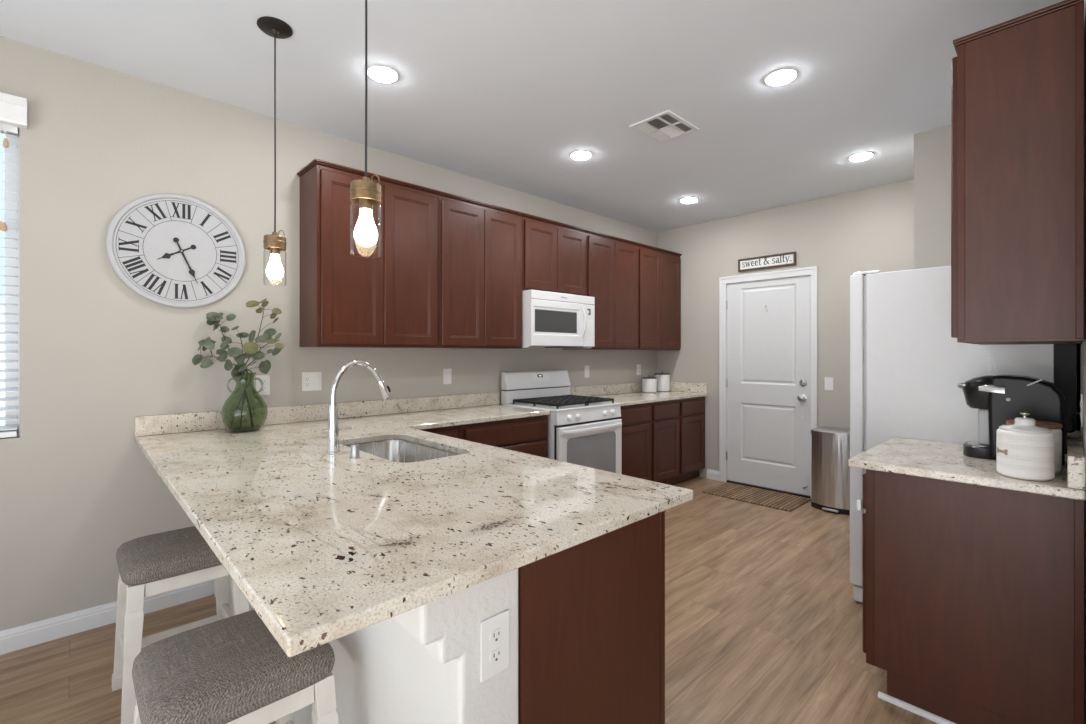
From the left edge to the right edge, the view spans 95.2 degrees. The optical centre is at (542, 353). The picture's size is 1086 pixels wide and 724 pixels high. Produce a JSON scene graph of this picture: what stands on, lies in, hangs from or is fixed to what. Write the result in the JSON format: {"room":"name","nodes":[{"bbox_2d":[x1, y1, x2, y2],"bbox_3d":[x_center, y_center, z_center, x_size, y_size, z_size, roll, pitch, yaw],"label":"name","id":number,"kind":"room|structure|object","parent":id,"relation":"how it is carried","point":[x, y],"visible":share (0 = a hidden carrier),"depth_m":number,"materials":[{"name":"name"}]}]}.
{"room":"kitchen","nodes":[
{"label":"kitchen","id":0,"kind":"room"},
{"bbox_2d":[0,36,657,630],"bbox_3d":[-1.168,-0.040,3.498,7.061,2.752,0.150,0,0,-44],"label":"wall","id":1,"kind":"structure","parent":0,"point":[97,355],"depth_m":2.50,"materials":[{"name":"paint"}]},
{"bbox_2d":[0,128,19,435],"bbox_3d":[-2.990,-0.342,1.795,1.515,1.445,0.050,0,0,-44],"label":"window","id":2,"kind":"structure","parent":1,"relation":"in","point":[15,150],"depth_m":2.28,"materials":[{"name":"white glass"}]},
{"bbox_2d":[0,92,26,437],"bbox_3d":[-2.922,-0.383,1.720,1.570,1.518,0.120,0,0,-44],"label":"window blind","id":3,"kind":"object","parent":2,"relation":"attached to","point":[13,109],"visible":1,"depth_m":2.23,"materials":[{"name":"white plastic"}]},
{"bbox_2d":[0,580,212,654],"bbox_3d":[-2.699,1.286,1.930,2.383,0.100,0.014,0,0,-44],"label":"baseboard","id":4,"kind":"structure","parent":1,"relation":"attached to","point":[24,636],"depth_m":2.38,"materials":[{"name":"white paint"}]},
{"bbox_2d":[106,193,245,307],"bbox_3d":[-1.932,-0.547,2.646,0.604,0.604,0.031,0,0,-44],"label":"wall clock","id":5,"kind":"object","parent":1,"relation":"attached to","point":[170,249],"visible":1,"depth_m":2.62,"materials":[{"name":"white"}]},
{"bbox_2d":[256,375,269,394],"bbox_3d":[-1.654,0.186,2.927,0.073,0.118,0.007,0,0,-44],"label":"wall outlet","id":6,"kind":"object","parent":1,"relation":"attached to","point":[265,379],"visible":0.77,"depth_m":2.93,"materials":[{"name":"white plastic"}]},
{"bbox_2d":[302,372,321,390],"bbox_3d":[-1.454,0.173,3.118,0.118,0.118,0.007,0,0,-44],"label":"wall outlet","id":7,"kind":"object","parent":1,"relation":"attached to","point":[311,381],"visible":1,"depth_m":3.12,"materials":[{"name":"white plastic"}]},
{"bbox_2d":[304,376,309,386],"bbox_3d":[-1.474,0.173,3.096,0.033,0.068,0.002,0,0,-44],"label":"receptacle","id":8,"kind":"object","parent":7,"relation":"attached to","point":[306,378],"depth_m":3.09,"materials":[{"name":"grey plastic"}]},
{"bbox_2d":[135,392,498,436],"bbox_3d":[-1.221,0.370,3.329,2.352,0.101,0.020,0,0,-44],"label":"backsplash","id":9,"kind":"structure","parent":1,"relation":"attached to","point":[212,420],"depth_m":3.11,"materials":[{"name":"beige stone"}]},
{"bbox_2d":[300,164,437,347],"bbox_3d":[-1.107,-0.568,3.231,0.804,1.053,0.318,0,0,-44],"label":"upper cabinet","id":10,"kind":"object","parent":1,"relation":"attached to","point":[364,297],"visible":0.95,"depth_m":3.06,"materials":[{"name":"brown wood"}]},
{"bbox_2d":[297,158,681,255],"bbox_3d":[0.017,-1.106,4.298,3.937,0.021,0.321,0,0,-44],"label":"crown molding","id":11,"kind":"structure","parent":10,"relation":"on","point":[315,161],"depth_m":3.50,"materials":[{"name":"brown wood"}]},
{"bbox_2d":[443,369,451,383],"bbox_3d":[-0.733,0.173,3.802,0.073,0.118,0.007,0,0,-44],"label":"light switch","id":12,"kind":"object","parent":1,"relation":"attached to","point":[447,373],"visible":1,"depth_m":3.80,"materials":[{"name":"white plastic"}]},
{"bbox_2d":[438,195,521,348],"bbox_3d":[-0.539,-0.568,3.772,0.761,1.053,0.318,0,0,-44],"label":"upper cabinet","id":13,"kind":"object","parent":1,"relation":"attached to","point":[480,247],"visible":0.88,"depth_m":3.62,"materials":[{"name":"brown wood"}]},
{"bbox_2d":[522,216,585,295],"bbox_3d":[0.015,-0.802,4.298,0.763,0.584,0.318,0,0,-44],"label":"upper cabinet","id":14,"kind":"object","parent":1,"relation":"attached to","point":[553,256],"visible":0.66,"depth_m":4.14,"materials":[{"name":"brown wood"}]},
{"bbox_2d":[522,289,594,348],"bbox_3d":[0.059,-0.276,4.252,0.756,0.453,0.441,0,0,-44],"label":"microwave","id":15,"kind":"object","parent":14,"relation":"attached to","point":[549,319],"visible":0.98,"depth_m":4.07,"materials":[{"name":"white plastic"}]},
{"bbox_2d":[584,366,589,377],"bbox_3d":[0.437,0.176,4.914,0.073,0.118,0.007,0,0,-44],"label":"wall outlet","id":16,"kind":"object","parent":1,"relation":"attached to","point":[586,368],"visible":1,"depth_m":4.91,"materials":[{"name":"white plastic"}]},
{"bbox_2d":[565,232,637,349],"bbox_3d":[0.576,-0.568,4.831,0.781,1.053,0.318,0,0,-44],"label":"upper cabinet","id":17,"kind":"object","parent":1,"relation":"attached to","point":[611,264],"visible":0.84,"depth_m":4.70,"materials":[{"name":"brown wood"}]},
{"bbox_2d":[570,382,641,395],"bbox_3d":[0.768,0.370,5.219,1.580,0.101,0.020,0,0,-44],"label":"backsplash","id":18,"kind":"structure","parent":1,"relation":"attached to","point":[596,390],"depth_m":5.10,"materials":[{"name":"beige stone"}]},
{"bbox_2d":[637,364,640,374],"bbox_3d":[1.066,0.176,5.511,0.073,0.118,0.007,0,0,-44],"label":"wall outlet","id":19,"kind":"object","parent":1,"relation":"attached to","point":[638,365],"visible":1,"depth_m":5.51,"materials":[{"name":"white plastic"}]},
{"bbox_2d":[638,246,680,349],"bbox_3d":[1.151,-0.568,5.377,0.802,1.053,0.318,0,0,-44],"label":"upper cabinet","id":20,"kind":"object","parent":1,"relation":"attached to","point":[659,272],"visible":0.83,"depth_m":5.22,"materials":[{"name":"brown wood"}]},
{"bbox_2d":[213,568,517,723],"bbox_3d":[-0.976,0.895,1.901,0.246,0.880,2.430,0,0,-44],"label":"wall","id":21,"kind":"structure","parent":0,"point":[419,665],"depth_m":1.08,"materials":[{"name":"white paint"}]},
{"bbox_2d":[480,609,508,681],"bbox_3d":[-0.101,0.618,1.051,0.076,0.125,0.007,0,0,-44],"label":"wall outlet","id":22,"kind":"object","parent":21,"relation":"attached to","point":[494,630],"visible":1,"depth_m":1.04,"materials":[{"name":"white plastic"}]},
{"bbox_2d":[490,628,501,642],"bbox_3d":[-0.099,0.597,1.049,0.033,0.025,0.002,0,0,-44],"label":"receptacle","id":23,"kind":"object","parent":22,"relation":"attached to","point":[495,633],"depth_m":1.05,"materials":[{"name":"grey plastic"}]},
{"bbox_2d":[490,648,501,662],"bbox_3d":[-0.099,0.639,1.049,0.033,0.025,0.002,0,0,-44],"label":"receptacle","id":24,"kind":"object","parent":22,"relation":"attached to","point":[495,653],"depth_m":1.05,"materials":[{"name":"grey plastic"}]},
{"bbox_2d":[0,477,937,723],"bbox_3d":[0.488,1.386,1.899,6.861,0.100,4.750,0,0,-44],"label":"floor","id":25,"kind":"structure","parent":0,"point":[764,620],"depth_m":2.30,"materials":[{"name":"brown wood"}]},
{"bbox_2d":[112,526,248,723],"bbox_3d":[-1.425,1.027,1.958,0.404,0.616,0.456,0,0,-44],"label":"counter stool","id":26,"kind":"object","parent":25,"relation":"on","point":[149,565],"visible":0.62,"depth_m":1.83,"materials":[{"name":"white paint"}]},
{"bbox_2d":[116,526,221,585],"bbox_3d":[-1.425,0.762,1.958,0.389,0.085,0.399,0,0,-44],"label":"seat cushion","id":27,"kind":"object","parent":26,"relation":"on","point":[159,558],"depth_m":1.83,"materials":[{"name":"grey fabric"}]},
{"bbox_2d":[132,610,338,723],"bbox_3d":[-0.778,1.027,1.254,0.404,0.616,0.456,0,0,-44],"label":"counter stool","id":28,"kind":"object","parent":25,"relation":"on","point":[230,670],"visible":0.8,"depth_m":1.17,"materials":[{"name":"grey fabric"}]},
{"bbox_2d":[422,425,458,438],"bbox_3d":[-0.907,0.895,3.214,0.466,0.882,0.620,0,0,-44],"label":"base cabinet","id":29,"kind":"object","parent":25,"relation":"on","point":[451,431],"visible":0.06,"depth_m":3.10,"materials":[{"name":"brown wood"}]},
{"bbox_2d":[459,415,547,457],"bbox_3d":[-0.449,0.895,3.649,0.792,0.882,0.620,0,0,-44],"label":"base cabinet","id":30,"kind":"object","parent":25,"relation":"on","point":[528,435],"visible":0.15,"depth_m":3.46,"materials":[{"name":"brown wood"}]},
{"bbox_2d":[501,370,621,473],"bbox_3d":[0.176,0.743,4.130,0.768,1.186,0.726,0,0,-44],"label":"gas range","id":31,"kind":"object","parent":25,"relation":"on","point":[586,431],"visible":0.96,"depth_m":4.00,"materials":[{"name":"white metal"}]},
{"bbox_2d":[501,402,620,411],"bbox_3d":[0.154,0.422,4.154,0.768,0.016,0.660,0,0,-44],"label":"cooktop","id":32,"kind":"object","parent":31,"relation":"in","point":[589,406],"depth_m":3.94,"materials":[{"name":"white metal"}]},
{"bbox_2d":[554,417,621,473],"bbox_3d":[0.392,0.853,3.903,0.754,0.646,0.100,0,0,-44],"label":"oven","id":33,"kind":"object","parent":31,"relation":"in","point":[595,442],"depth_m":3.90,"materials":[{"name":"white metal"}]},
{"bbox_2d":[518,511,664,723],"bbox_3d":[-0.448,0.895,1.957,0.591,0.882,1.796,0,0,-44],"label":"base cabinet","id":34,"kind":"object","parent":25,"relation":"on","point":[591,613],"visible":0.18,"depth_m":1.28,"materials":[{"name":"brown wood"}]},
{"bbox_2d":[135,404,692,656],"bbox_3d":[-0.377,0.410,2.440,2.352,0.084,2.474,0,0,-44],"label":"countertop","id":35,"kind":"structure","parent":34,"relation":"on","point":[324,547],"depth_m":1.34,"materials":[{"name":"beige stone"}]},
{"bbox_2d":[221,372,267,431],"bbox_3d":[-1.633,0.262,2.716,0.220,0.316,0.220,0,0,-44],"label":"vase","id":36,"kind":"object","parent":35,"relation":"on","point":[245,409],"visible":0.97,"depth_m":2.65,"materials":[{"name":"green glass"}]},
{"bbox_2d":[192,337,251,372],"bbox_3d":[-1.733,0.158,2.650,0.289,0.496,0.110,0,0,-13],"label":"branch","id":37,"kind":"object","parent":36,"relation":"in","point":[207,343],"visible":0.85,"depth_m":2.64,"materials":[{"name":"green plant"}]},
{"bbox_2d":[206,312,247,372],"bbox_3d":[-1.732,0.088,2.699,0.240,0.636,0.093,0,0,7],"label":"branch","id":38,"kind":"object","parent":36,"relation":"in","point":[214,318],"visible":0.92,"depth_m":2.71,"materials":[{"name":"green plant"}]},
{"bbox_2d":[216,326,248,381],"bbox_3d":[-1.663,0.126,2.655,0.149,0.559,0.136,0,0,-26],"label":"branch","id":39,"kind":"object","parent":36,"relation":"in","point":[235,352],"visible":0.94,"depth_m":2.65,"materials":[{"name":"green plant"}]},
{"bbox_2d":[242,328,284,373],"bbox_3d":[-1.529,0.132,2.708,0.270,0.548,0.125,0,0,3],"label":"branch","id":40,"kind":"object","parent":36,"relation":"in","point":[250,347],"visible":0.93,"depth_m":2.70,"materials":[{"name":"green plant"}]},
{"bbox_2d":[245,298,281,364],"bbox_3d":[-1.546,0.051,2.734,0.167,0.709,0.143,0,0,25],"label":"branch","id":41,"kind":"object","parent":36,"relation":"in","point":[253,303],"visible":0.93,"depth_m":2.73,"materials":[{"name":"green plant"}]},
{"bbox_2d":[321,360,390,452],"bbox_3d":[-0.824,0.224,2.205,0.312,0.394,0.054,0,0,-44],"label":"faucet","id":42,"kind":"object","parent":35,"relation":"on","point":[333,430],"visible":1,"depth_m":2.13,"materials":[{"name":"silver metal"}]},
{"bbox_2d":[345,439,459,462],"bbox_3d":[-0.657,0.543,2.269,0.374,0.180,0.729,0,0,-44],"label":"sink","id":43,"kind":"object","parent":35,"relation":"in","point":[395,450],"visible":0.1,"depth_m":2.55,"materials":[{"name":"metal"}]},
{"bbox_2d":[619,403,650,480],"bbox_3d":[0.605,0.895,4.651,0.559,0.882,0.620,0,0,-44],"label":"base cabinet","id":44,"kind":"object","parent":25,"relation":"on","point":[636,419],"visible":0.16,"depth_m":4.46,"materials":[{"name":"brown wood"}]},
{"bbox_2d":[651,396,704,485],"bbox_3d":[1.178,0.895,5.195,1.017,0.882,0.620,0,0,-44],"label":"base cabinet","id":45,"kind":"object","parent":25,"relation":"on","point":[677,426],"visible":0.56,"depth_m":4.93,"materials":[{"name":"brown wood"}]},
{"bbox_2d":[591,391,706,405],"bbox_3d":[0.977,0.437,5.000,1.580,0.031,0.627,0,0,-44],"label":"countertop","id":46,"kind":"structure","parent":45,"relation":"on","point":[632,398],"depth_m":4.90,"materials":[{"name":"beige stone"}]},
{"bbox_2d":[642,376,656,392],"bbox_3d":[1.162,0.329,5.422,0.160,0.185,0.160,0,0,-44],"label":"canister","id":47,"kind":"object","parent":46,"relation":"on","point":[649,384],"visible":1,"depth_m":5.36,"materials":[{"name":"white ceramic"}]},
{"bbox_2d":[654,372,669,391],"bbox_3d":[1.345,0.311,5.596,0.172,0.221,0.172,0,0,-44],"label":"canister","id":48,"kind":"object","parent":46,"relation":"on","point":[663,379],"visible":0.93,"depth_m":5.52,"materials":[{"name":"white ceramic"}]},
{"bbox_2d":[702,482,811,511],"bbox_3d":[1.998,1.328,4.654,0.518,0.013,0.809,0,0,-44],"label":"doormat","id":49,"kind":"object","parent":25,"relation":"on","point":[772,499],"visible":1,"depth_m":4.60,"materials":[{"name":"fabric"}]},
{"bbox_2d":[811,426,849,514],"bbox_3d":[2.518,0.994,4.262,0.328,0.681,0.336,0,0,-44],"label":"trash can","id":50,"kind":"object","parent":25,"relation":"on","point":[830,445],"visible":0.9,"depth_m":4.17,"materials":[{"name":"silver metal"}]},
{"bbox_2d":[850,266,1075,602],"bbox_3d":[2.234,0.446,2.687,0.866,1.779,0.887,0,0,-44],"label":"refrigerator","id":51,"kind":"object","parent":25,"relation":"on","point":[907,367],"visible":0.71,"depth_m":2.47,"materials":[{"name":"white metal"}]},
{"bbox_2d":[857,469,1083,723],"bbox_3d":[1.737,0.895,2.020,0.732,0.882,0.620,0,0,-44],"label":"base cabinet","id":52,"kind":"object","parent":25,"relation":"on","point":[973,595],"visible":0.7,"depth_m":1.74,"materials":[{"name":"brown wood"}]},
{"bbox_2d":[878,691,955,723],"bbox_3d":[1.493,1.327,1.734,0.017,0.017,0.543,0,0,-43],"label":"trim","id":53,"kind":"structure","parent":52,"relation":"attached to","point":[888,698],"depth_m":1.85,"materials":[{"name":"white paint"}]},
{"bbox_2d":[848,437,1085,500],"bbox_3d":[1.725,0.437,2.021,0.772,0.031,0.644,0,0,-44],"label":"countertop","id":54,"kind":"structure","parent":52,"relation":"on","point":[946,461],"depth_m":1.87,"materials":[{"name":"beige stone"}]},
{"bbox_2d":[957,374,1079,465],"bbox_3d":[1.889,0.253,1.985,0.207,0.335,0.354,0,0,-44],"label":"coffee maker","id":55,"kind":"object","parent":54,"relation":"on","point":[998,399],"visible":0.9,"depth_m":1.94,"materials":[{"name":"black plastic"}]},
{"bbox_2d":[963,441,996,459],"bbox_3d":[1.825,0.398,2.052,0.180,0.046,0.128,0,0,-44],"label":"drip tray","id":56,"kind":"object","parent":55,"relation":"on","point":[975,449],"depth_m":2.00,"materials":[{"name":"black plastic"}]},
{"bbox_2d":[996,412,1054,480],"bbox_3d":[1.651,0.310,1.698,0.144,0.222,0.144,0,0,-44],"label":"jar","id":57,"kind":"object","parent":54,"relation":"on","point":[1025,450],"visible":1,"depth_m":1.65,"materials":[{"name":"white ceramic"}]},
{"bbox_2d":[1006,419,1061,473],"bbox_3d":[1.775,0.334,1.793,0.146,0.175,0.146,0,0,-44],"label":"jar","id":58,"kind":"object","parent":54,"relation":"on","point":[1056,428],"visible":0.27,"depth_m":1.73,"materials":[{"name":"white ceramic"}]},
{"bbox_2d":[1050,429,1061,473],"bbox_3d":[1.775,0.342,1.793,0.144,0.159,0.144,0,0,-44],"label":"jar","id":59,"kind":"object","parent":54,"relation":"on","point":[1058,432],"depth_m":1.72,"materials":[{"name":"white ceramic"}]},
{"bbox_2d":[0,0,1063,231],"bbox_3d":[0.416,-1.466,1.830,7.061,0.100,4.750,0,0,-44],"label":"ceiling","id":60,"kind":"structure","parent":0,"point":[500,92],"depth_m":2.54,"materials":[{"name":"paint"}]},
{"bbox_2d":[257,16,292,286],"bbox_3d":[-1.161,-0.856,2.146,0.138,1.120,0.138,0,0,-44],"label":"pendant lamp","id":61,"kind":"object","parent":60,"relation":"hanging from","point":[271,26],"visible":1,"depth_m":2.13,"materials":[{"name":"brown metal"}]},
{"bbox_2d":[270,247,279,254],"bbox_3d":[-1.161,-0.465,2.146,0.038,0.074,0.038,0,0,-44],"label":"socket","id":62,"kind":"object","parent":61,"relation":"attached to","point":[273,250],"depth_m":2.13,"materials":[{"name":"gold metal"}]},
{"bbox_2d":[350,0,381,252],"bbox_3d":[-0.529,-0.856,1.481,0.138,1.120,0.138,0,0,-44],"label":"pendant lamp","id":63,"kind":"object","parent":60,"relation":"hanging from","point":[365,192],"visible":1,"depth_m":1.46,"materials":[{"name":"brown metal"}]},
{"bbox_2d":[350,202,380,252],"bbox_3d":[-0.529,-0.386,1.481,0.088,0.180,0.088,0,0,-44],"label":"glass jar","id":64,"kind":"object","parent":63,"relation":"on","point":[365,232],"depth_m":1.46,"materials":[{"name":"clear glass"}]},
{"bbox_2d":[359,198,372,209],"bbox_3d":[-0.529,-0.465,1.481,0.038,0.074,0.038,0,0,-44],"label":"socket","id":65,"kind":"object","parent":63,"relation":"attached to","point":[364,203],"depth_m":1.47,"materials":[{"name":"gold metal"}]},
{"bbox_2d":[367,65,399,82],"bbox_3d":[-0.810,-1.409,2.507,0.164,0.014,0.164,0,0,-44],"label":"recessed light","id":66,"kind":"object","parent":60,"relation":"in","point":[379,73],"visible":0.94,"depth_m":2.49,"materials":[{"name":"white paint"}]},
{"bbox_2d":[570,150,592,159],"bbox_3d":[0.271,-1.409,3.529,0.164,0.014,0.164,0,0,-44],"label":"recessed light","id":67,"kind":"object","parent":60,"relation":"in","point":[580,154],"visible":1,"depth_m":3.51,"materials":[{"name":"white plastic"}]},
{"bbox_2d":[572,152,590,159],"bbox_3d":[0.271,-1.409,3.529,0.135,0.013,0.135,0,0,-44],"label":"diffuser","id":68,"kind":"object","parent":67,"relation":"attached to","point":[575,155],"depth_m":3.51,"materials":[{"name":"white plastic"}]},
{"bbox_2d":[629,110,698,142],"bbox_3d":[0.758,-1.411,3.093,0.347,0.010,0.280,0,0,-44],"label":"ceiling vent","id":69,"kind":"object","parent":60,"relation":"in","point":[665,126],"visible":1,"depth_m":3.08,"materials":[{"name":"grey metal"}]},
{"bbox_2d":[680,197,697,202],"bbox_3d":[1.343,-1.409,4.560,0.164,0.014,0.164,0,0,-44],"label":"recessed light","id":70,"kind":"object","parent":60,"relation":"in","point":[688,199],"visible":1,"depth_m":4.53,"materials":[{"name":"white plastic"}]},
{"bbox_2d":[764,68,798,85],"bbox_3d":[1.217,-1.409,2.534,0.164,0.014,0.164,0,0,-44],"label":"recessed light","id":71,"kind":"object","parent":60,"relation":"in","point":[782,76],"visible":1,"depth_m":2.52,"materials":[{"name":"white plastic"}]},
{"bbox_2d":[767,70,795,84],"bbox_3d":[1.217,-1.409,2.534,0.135,0.013,0.135,0,0,-44],"label":"diffuser","id":72,"kind":"object","parent":71,"relation":"attached to","point":[777,77],"depth_m":2.52,"materials":[{"name":"white plastic"}]},
{"bbox_2d":[848,152,874,160],"bbox_3d":[2.282,-1.409,3.555,0.164,0.014,0.164,0,0,-44],"label":"recessed light","id":73,"kind":"object","parent":60,"relation":"in","point":[861,156],"visible":1,"depth_m":3.53,"materials":[{"name":"white plastic"}]},
{"bbox_2d":[658,179,913,477],"bbox_3d":[2.282,-0.040,4.883,0.150,2.752,2.595,0,0,-44],"label":"wall","id":74,"kind":"structure","parent":0,"point":[870,229],"depth_m":4.59,"materials":[{"name":"paint"}]},
{"bbox_2d":[670,382,706,392],"bbox_3d":[1.550,0.370,5.528,0.021,0.101,0.604,0,0,-44],"label":"backsplash","id":75,"kind":"structure","parent":74,"relation":"attached to","point":[674,386],"depth_m":5.46,"materials":[{"name":"beige stone"}]},
{"bbox_2d":[707,469,718,480],"bbox_3d":[1.808,1.286,5.262,0.014,0.100,0.143,0,0,-44],"label":"baseboard","id":76,"kind":"structure","parent":74,"relation":"attached to","point":[711,474],"depth_m":5.26,"materials":[{"name":"white paint"}]},
{"bbox_2d":[738,251,795,271],"bbox_3d":[2.186,-0.899,4.856,0.025,0.125,0.553,0,0,-44],"label":"wall sign","id":77,"kind":"object","parent":74,"relation":"attached to","point":[789,258],"visible":1,"depth_m":4.84,"materials":[{"name":"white wood"}]},
{"bbox_2d":[719,266,816,498],"bbox_3d":[2.231,0.268,4.915,0.160,2.136,0.942,0,0,-44],"label":"trim","id":78,"kind":"structure","parent":74,"relation":"attached to","point":[723,281],"depth_m":5.09,"materials":[{"name":"white paint"}]},
{"bbox_2d":[726,275,810,497],"bbox_3d":[2.197,0.305,4.881,0.175,2.062,0.825,0,0,-44],"label":"door","id":79,"kind":"structure","parent":74,"relation":"in","point":[768,378],"depth_m":4.84,"materials":[{"name":"white paint"}]},
{"bbox_2d":[825,377,833,390],"bbox_3d":[2.574,0.272,4.460,0.007,0.118,0.073,0,0,-44],"label":"light switch","id":80,"kind":"object","parent":74,"relation":"attached to","point":[829,382],"visible":1,"depth_m":4.46,"materials":[{"name":"white plastic"}]},
{"bbox_2d":[914,125,1076,430],"bbox_3d":[3.099,-0.040,3.292,1.156,2.752,0.837,0,0,-44],"label":"wall","id":81,"kind":"structure","parent":0,"point":[932,148],"depth_m":3.13,"materials":[{"name":"paint"}]},
{"bbox_2d":[1077,0,1085,723],"bbox_3d":[2.175,-0.040,1.920,2.075,2.752,0.120,0,0,-44],"label":"wall","id":82,"kind":"structure","parent":0,"point":[1081,348],"depth_m":1.67,"materials":[{"name":"paint"}]},
{"bbox_2d":[951,1,1083,344],"bbox_3d":[1.837,-0.568,1.911,0.747,1.053,0.324,0,0,-44],"label":"upper cabinet","id":83,"kind":"object","parent":82,"relation":"attached to","point":[1017,92],"visible":1,"depth_m":1.65,"materials":[{"name":"brown wood"}]},
{"bbox_2d":[953,0,1083,52],"bbox_3d":[1.841,-1.105,1.909,0.764,0.020,0.316,0,0,-44],"label":"crown molding","id":84,"kind":"structure","parent":83,"relation":"attached to","point":[1064,4],"depth_m":1.65,"materials":[{"name":"brown wood"}]},
{"bbox_2d":[1067,430,1085,489],"bbox_3d":[1.936,0.370,1.804,0.765,0.101,0.039,0,0,-44],"label":"backsplash","id":85,"kind":"structure","parent":82,"relation":"attached to","point":[1076,459],"depth_m":1.55,"materials":[{"name":"beige stone"}]},
{"bbox_2d":[1080,393,1082,426],"bbox_3d":[1.980,0.206,1.823,0.073,0.118,0.007,0,0,-44],"label":"wall outlet","id":86,"kind":"object","parent":82,"relation":"attached to","point":[1081,400],"visible":1,"depth_m":1.80,"materials":[{"name":"white plastic"}]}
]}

